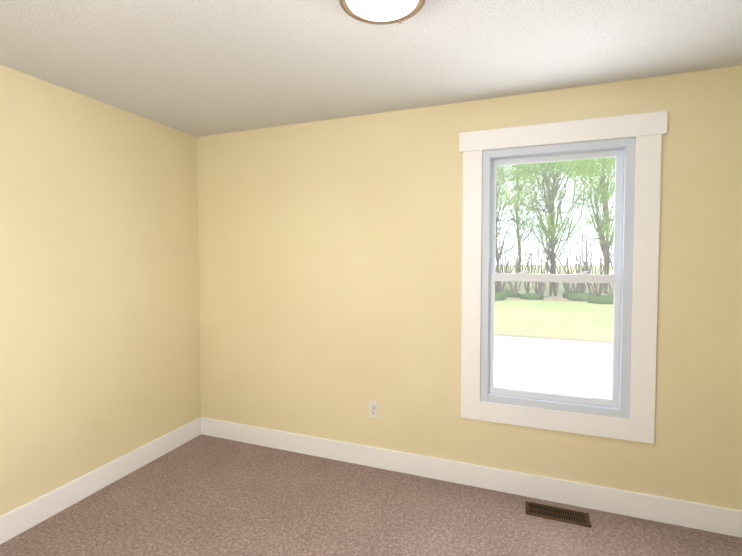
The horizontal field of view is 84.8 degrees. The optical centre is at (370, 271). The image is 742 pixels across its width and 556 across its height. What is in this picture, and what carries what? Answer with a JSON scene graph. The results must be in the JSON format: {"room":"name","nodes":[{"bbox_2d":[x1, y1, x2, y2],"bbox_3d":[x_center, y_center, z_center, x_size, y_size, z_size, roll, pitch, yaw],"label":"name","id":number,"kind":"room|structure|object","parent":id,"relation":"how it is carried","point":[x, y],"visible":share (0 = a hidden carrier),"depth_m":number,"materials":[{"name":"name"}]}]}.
{"room":"empty bedroom","nodes":[
{"label":"empty bedroom","id":0,"kind":"room"},
{"bbox_2d":[0,64,200,515],"bbox_3d":[-1.916,0.165,2.224,0.160,2.440,2.768,1,2,20],"label":"wall","id":1,"kind":"structure","parent":0,"point":[99,319],"depth_m":2.49,"materials":[{"name":"yellow paint"}]},
{"bbox_2d":[0,417,200,544],"bbox_3d":[-1.841,1.316,2.214,0.015,0.140,2.488,1,2,20],"label":"baseboard","id":2,"kind":"structure","parent":1,"relation":"attached to","point":[24,517],"depth_m":2.49,"materials":[{"name":"white wood"}]},
{"bbox_2d":[0,434,741,555],"bbox_3d":[0.080,1.470,1.524,4.420,0.120,2.768,1,2,20],"label":"floor","id":3,"kind":"structure","parent":0,"point":[203,495],"depth_m":2.26,"materials":[{"name":"carpet"}]},
{"bbox_2d":[525,501,591,527],"bbox_3d":[1.059,1.379,2.318,0.335,0.007,0.125,1,2,20],"label":"air vent register","id":4,"kind":"object","parent":3,"relation":"on","point":[559,514],"visible":1,"depth_m":2.31,"materials":[{"name":"brown metal"}]},
{"bbox_2d":[0,0,741,136],"bbox_3d":[0.080,-1.104,1.435,4.420,0.150,2.768,1,2,20],"label":"ceiling","id":5,"kind":"structure","parent":0,"point":[197,68],"depth_m":1.93,"materials":[{"name":"white paint"}]},
{"bbox_2d":[339,0,425,24],"bbox_3d":[0.038,-0.965,1.384,0.296,0.123,0.296,1,2,20],"label":"flush-mount light","id":6,"kind":"object","parent":5,"relation":"attached to","point":[380,12],"visible":1,"depth_m":1.42,"materials":[{"name":"white glass"}]},
{"bbox_2d":[197,65,741,509],"bbox_3d":[0.535,0.148,2.701,4.100,2.440,0.160,1,2,20],"label":"wall","id":7,"kind":"structure","parent":0,"point":[330,279],"depth_m":2.70,"materials":[{"name":"yellow paint"}]},
{"bbox_2d":[369,400,377,417],"bbox_3d":[0.017,0.957,2.832,0.070,0.115,0.009,1,2,20],"label":"electrical outlet","id":8,"kind":"object","parent":7,"relation":"attached to","point":[373,408],"visible":1,"depth_m":2.83,"materials":[{"name":"white plastic"}]},
{"bbox_2d":[201,417,741,537],"bbox_3d":[0.505,1.300,2.659,4.100,0.140,0.015,1,2,20],"label":"baseboard","id":9,"kind":"structure","parent":7,"relation":"attached to","point":[709,518],"depth_m":2.54,"materials":[{"name":"white wood"}]},
{"bbox_2d":[459,111,667,443],"bbox_3d":[1.091,0.037,2.453,1.096,1.810,0.139,1,2,20],"label":"window","id":10,"kind":"structure","parent":7,"relation":"in","point":[636,246],"depth_m":2.38,"materials":[{"name":"white wood"}]},
{"label":"outside","id":11,"kind":"structure","parent":0,"visible":0},
{"bbox_2d":[494,265,612,397],"bbox_3d":[19.574,0.080,59.669,180.000,0.320,119.840,1,2,20],"label":"ground","id":12,"kind":"structure","parent":11,"point":[523,357],"depth_m":9.56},
{"bbox_2d":[495,157,614,303],"bbox_3d":[7.831,-7.365,26.944,31.413,17.145,27.145,1,2,20],"label":"vegetation","id":13,"kind":"object","parent":12,"relation":"on","point":[555,209],"depth_m":20.89,"materials":[{"name":"green plant"}]}
]}

